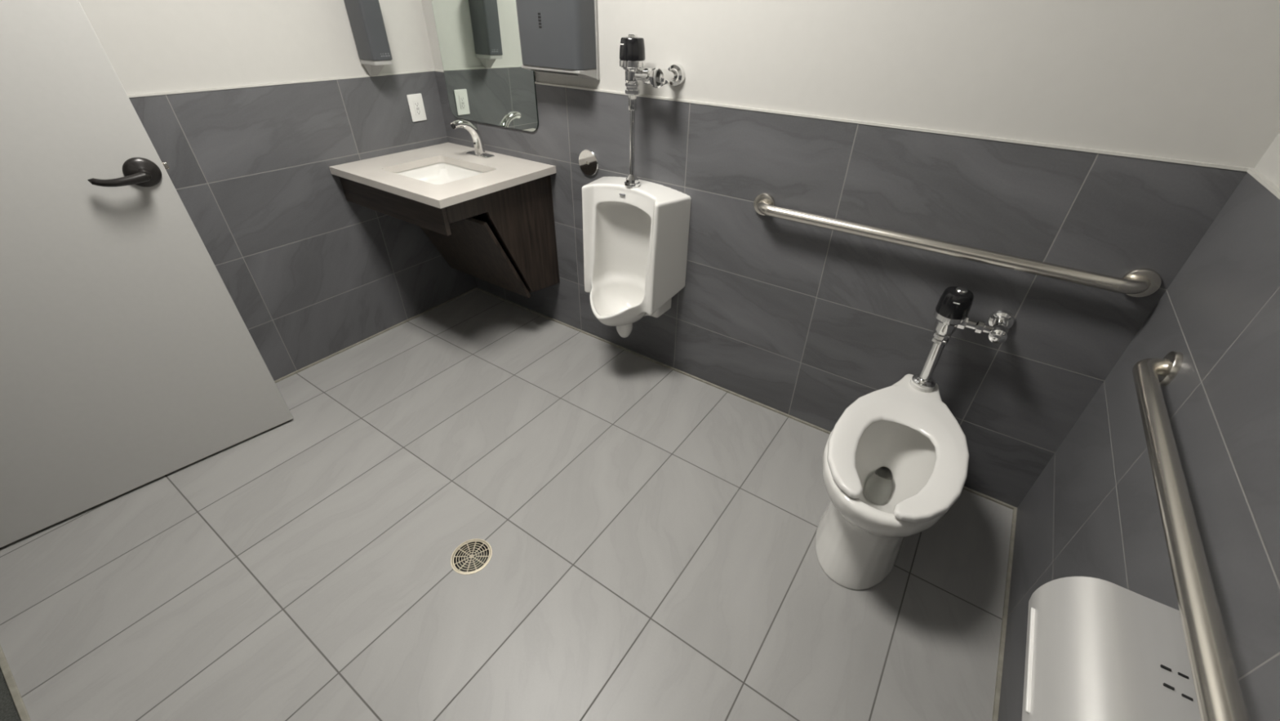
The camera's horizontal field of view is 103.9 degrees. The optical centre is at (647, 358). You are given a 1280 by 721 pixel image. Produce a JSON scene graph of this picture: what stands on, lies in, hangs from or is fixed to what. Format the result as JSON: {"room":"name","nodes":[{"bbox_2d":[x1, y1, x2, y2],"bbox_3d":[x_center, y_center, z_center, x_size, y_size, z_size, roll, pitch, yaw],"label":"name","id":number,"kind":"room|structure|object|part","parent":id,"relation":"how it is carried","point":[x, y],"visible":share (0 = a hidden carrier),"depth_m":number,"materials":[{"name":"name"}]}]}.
{"room":"public restroom","nodes":[
{"label":"public restroom","id":0,"kind":"room"},
{"bbox_2d":[78,0,434,95],"bbox_3d":[-1.822,-1.022,1.722,0.190,2.760,2.366,22,40,27],"label":"wall","id":1,"kind":"structure","parent":0,"point":[151,46],"depth_m":1.89,"materials":[{"name":"paint"}]},
{"bbox_2d":[128,71,476,380],"bbox_3d":[-1.722,-0.433,2.121,0.010,1.220,2.236,22,40,27],"label":"wall tile","id":2,"kind":"structure","parent":1,"relation":"attached to","point":[311,273],"depth_m":2.27,"materials":[{"name":"grey tile"}]},
{"bbox_2d":[406,93,426,122],"bbox_3d":[-1.156,-1.258,2.516,0.009,0.122,0.080,22,40,27],"label":"wall outlet","id":3,"kind":"object","parent":2,"relation":"attached to","point":[415,103],"visible":1,"depth_m":2.51,"materials":[{"name":"white plastic"}]},
{"bbox_2d":[413,100,422,115],"bbox_3d":[-1.154,-1.258,2.515,0.002,0.068,0.034,22,40,27],"label":"receptacle","id":4,"kind":"object","parent":3,"relation":"attached to","point":[417,104],"depth_m":2.52,"materials":[{"name":"white plastic"}]},
{"bbox_2d":[343,0,392,75],"bbox_3d":[-1.212,-1.430,2.179,0.123,0.354,0.093,22,40,27],"label":"soap dispenser","id":5,"kind":"object","parent":1,"relation":"attached to","point":[365,16],"visible":1,"depth_m":2.16,"materials":[{"name":"plastic"}]},
{"bbox_2d":[0,289,1013,720],"bbox_3d":[-1.248,0.764,1.546,4.102,0.060,3.800,22,40,27],"label":"floor","id":6,"kind":"structure","parent":0,"point":[650,527],"depth_m":1.63,"materials":[{"name":"tile"}]},
{"bbox_2d":[0,644,31,720],"bbox_3d":[-1.825,0.823,1.414,0.940,0.033,0.014,22,40,27],"label":"threshold","id":7,"kind":"object","parent":6,"relation":"on","point":[20,707],"visible":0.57,"depth_m":1.32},
{"bbox_2d":[450,538,492,574],"bbox_3d":[-0.586,0.679,1.683,0.133,0.058,0.133,22,40,27],"label":"floor drain","id":8,"kind":"object","parent":6,"relation":"in","point":[471,556],"visible":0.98,"depth_m":1.69,"materials":[{"name":"silver metal"}]},
{"bbox_2d":[815,373,968,590],"bbox_3d":[0.797,0.405,1.681,0.381,0.453,0.724,25,42,30],"label":"toilet","id":9,"kind":"object","parent":6,"relation":"on","point":[895,460],"visible":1,"depth_m":1.58,"materials":[{"name":"ceramic"}]},
{"bbox_3d":[0.769,0.259,1.528,0.376,0.022,0.575,22,40,27],"label":"seat","id":10,"kind":"part","parent":9,"relation":"part of","materials":[{"name":"plastic"}]},
{"bbox_2d":[911,286,1014,388],"bbox_3d":[1.032,-0.056,1.637,0.224,0.360,0.136,22,40,27],"label":"valve","id":11,"kind":"object","parent":9,"relation":"attached to","point":[952,310],"visible":1,"depth_m":1.57,"materials":[{"name":"silver metal"}]},
{"bbox_2d":[421,0,1279,168],"bbox_3d":[0.225,-1.074,1.865,3.402,2.760,0.190,22,40,27],"label":"wall","id":12,"kind":"structure","parent":0,"point":[1190,80],"depth_m":1.35,"materials":[{"name":"paint"}]},
{"bbox_2d":[431,0,538,132],"bbox_3d":[-0.746,-1.527,2.209,0.623,0.912,0.018,22,40,27],"label":"wall mirror","id":13,"kind":"object","parent":12,"relation":"attached to","point":[486,82],"visible":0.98,"depth_m":2.31,"materials":[{"name":"clear glass"}]},
{"bbox_2d":[515,0,599,79],"bbox_3d":[-0.357,-1.320,1.951,0.326,0.398,0.122,22,40,27],"label":"paper towel dispenser","id":14,"kind":"object","parent":12,"relation":"attached to","point":[559,37],"visible":1,"depth_m":1.93,"materials":[{"name":"plastic"}]},
{"bbox_2d":[520,65,596,79],"bbox_3d":[-0.364,-1.172,2.051,0.318,0.035,0.105,22,40,27],"label":"tray","id":15,"kind":"object","parent":14,"relation":"attached to","point":[588,72],"depth_m":1.99,"materials":[{"name":"metal"}]},
{"bbox_2d":[274,287,1017,720],"bbox_3d":[-0.491,0.571,1.787,3.002,0.008,2.236,22,40,27],"label":"trim","id":16,"kind":"structure","parent":12,"relation":"attached to","point":[1000,662],"depth_m":2.25,"materials":[{"name":"grey tile"}]},
{"bbox_2d":[127,69,1279,199],"bbox_3d":[-0.465,-0.429,1.090,3.022,0.007,2.246,22,40,27],"label":"trim","id":17,"kind":"structure","parent":12,"relation":"attached to","point":[1275,190],"depth_m":1.54,"materials":[{"name":"grey metal"}]},
{"bbox_2d":[434,71,1246,507],"bbox_3d":[0.155,-0.447,2.205,3.002,1.220,0.010,22,40,27],"label":"wall tile","id":18,"kind":"structure","parent":12,"relation":"attached to","point":[803,322],"depth_m":1.77,"materials":[{"name":"grey tile"}]},
{"bbox_2d":[338,174,559,297],"bbox_3d":[-0.955,-0.632,2.534,0.745,0.600,0.623,22,40,27],"label":"vanity cabinet","id":19,"kind":"object","parent":18,"relation":"attached to","point":[522,215],"visible":0.66,"depth_m":2.38,"materials":[{"name":"brown wood"}]},
{"bbox_2d":[328,142,555,208],"bbox_3d":[-0.941,-0.877,2.332,0.786,0.032,0.650,22,40,27],"label":"countertop","id":20,"kind":"structure","parent":19,"relation":"on","point":[502,171],"depth_m":2.25,"materials":[{"name":"stone"}]},
{"bbox_2d":[395,162,484,184],"bbox_3d":[-0.950,-0.790,2.338,0.497,0.116,0.407,22,40,27],"label":"undermount sink","id":21,"kind":"object","parent":20,"relation":"in","point":[440,173],"visible":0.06,"depth_m":2.47,"materials":[{"name":"ceramic"}]},
{"bbox_2d":[450,120,494,159],"bbox_3d":[-0.861,-1.061,2.416,0.154,0.174,0.162,22,40,27],"label":"faucet","id":22,"kind":"object","parent":20,"relation":"on","point":[479,150],"visible":1,"depth_m":2.44,"materials":[{"name":"silver metal"}]},
{"bbox_3d":[-0.862,-1.062,2.414,0.053,0.170,0.155,22,40,27],"label":"spout","id":23,"kind":"part","parent":22,"relation":"part of","materials":[{"name":"silver metal"}]},
{"bbox_3d":[-0.915,-0.559,2.532,0.625,0.452,0.216,22,40,27],"label":"sloping panel","id":24,"kind":"part","parent":19,"relation":"part of","materials":[{"name":"brown wood"}]},
{"bbox_3d":[-0.650,-0.520,2.375,0.018,0.589,0.601,22,40,27],"label":"panel","id":25,"kind":"part","parent":19,"relation":"part of","materials":[{"name":"brown wood"}]},
{"bbox_3d":[-0.794,-0.481,2.812,0.588,0.040,0.198,22,40,27],"label":"panel","id":26,"kind":"part","parent":19,"relation":"part of","materials":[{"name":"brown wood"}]},
{"bbox_2d":[578,149,599,175],"bbox_3d":[-0.264,-0.876,2.244,0.111,0.111,0.013,22,40,27],"label":"cover plate","id":27,"kind":"object","parent":18,"relation":"attached to","point":[588,159],"visible":1,"depth_m":2.24,"materials":[{"name":"silver metal"}]},
{"bbox_2d":[582,176,691,337],"bbox_3d":[-0.115,-0.388,2.213,0.465,0.708,0.340,22,40,27],"label":"urinal","id":28,"kind":"object","parent":18,"relation":"attached to","point":[635,239],"visible":1,"depth_m":2.19,"materials":[{"name":"ceramic"}]},
{"bbox_2d":[619,34,684,187],"bbox_3d":[0.006,-0.919,1.902,0.209,0.521,0.151,22,40,27],"label":"valve","id":29,"kind":"object","parent":28,"relation":"attached to","point":[632,47],"visible":1,"depth_m":1.80,"materials":[{"name":"silver metal"}]},
{"bbox_2d":[753,192,1161,297],"bbox_3d":[0.872,-0.375,1.595,1.183,0.085,0.080,22,40,27],"label":"grab bar","id":30,"kind":"object","parent":18,"relation":"attached to","point":[1142,282],"visible":1,"depth_m":1.49,"materials":[{"name":"metal"}]},
{"bbox_2d":[1254,132,1279,188],"bbox_3d":[0.829,0.063,0.267,0.190,2.760,2.366,22,40,27],"label":"wall","id":31,"kind":"structure","parent":0,"point":[1268,166],"depth_m":1.11,"materials":[{"name":"paint"}]},
{"bbox_2d":[997,172,1279,720],"bbox_3d":[0.763,0.584,0.757,0.010,1.220,2.236,22,40,27],"label":"wall tile","id":32,"kind":"structure","parent":31,"relation":"attached to","point":[1093,510],"depth_m":1.02,"materials":[{"name":"grey tile"}]},
{"bbox_2d":[1022,576,1200,720],"bbox_3d":[0.688,0.557,0.801,0.174,0.292,0.295,22,40,27],"label":"dispenser","id":33,"kind":"object","parent":32,"relation":"attached to","point":[1097,649],"visible":0.94,"depth_m":0.75,"materials":[{"name":"metal"}]},
{"bbox_2d":[1132,351,1248,720],"bbox_3d":[0.873,0.257,0.804,0.074,0.081,1.136,22,40,27],"label":"grab bar","id":34,"kind":"object","parent":32,"relation":"attached to","point":[1219,695],"visible":1,"depth_m":0.73,"materials":[{"name":"metal"}]},
{"bbox_3d":[-1.834,-0.027,0.764,0.940,2.150,0.131,22,40,27],"label":"door frame","id":35,"kind":"structure","parent":0,"visible":0},
{"bbox_2d":[0,0,293,547],"bbox_3d":[-1.813,-0.403,1.299,0.110,2.088,0.924,28,43,33],"label":"door","id":36,"kind":"structure","parent":35,"relation":"attached to","point":[128,361],"depth_m":1.59,"materials":[{"name":"paint"}]},
{"bbox_3d":[-1.559,-0.528,1.485,0.135,0.031,0.035,-29,45,-36],"label":"lever","id":37,"kind":"part","parent":36,"relation":"part of","materials":[{"name":"black metal"}]},
{"bbox_3d":[-1.535,-0.565,1.532,0.063,0.087,0.087,22,40,27],"label":"handle","id":38,"kind":"part","parent":36,"relation":"part of","materials":[{"name":"black metal"}]}
]}

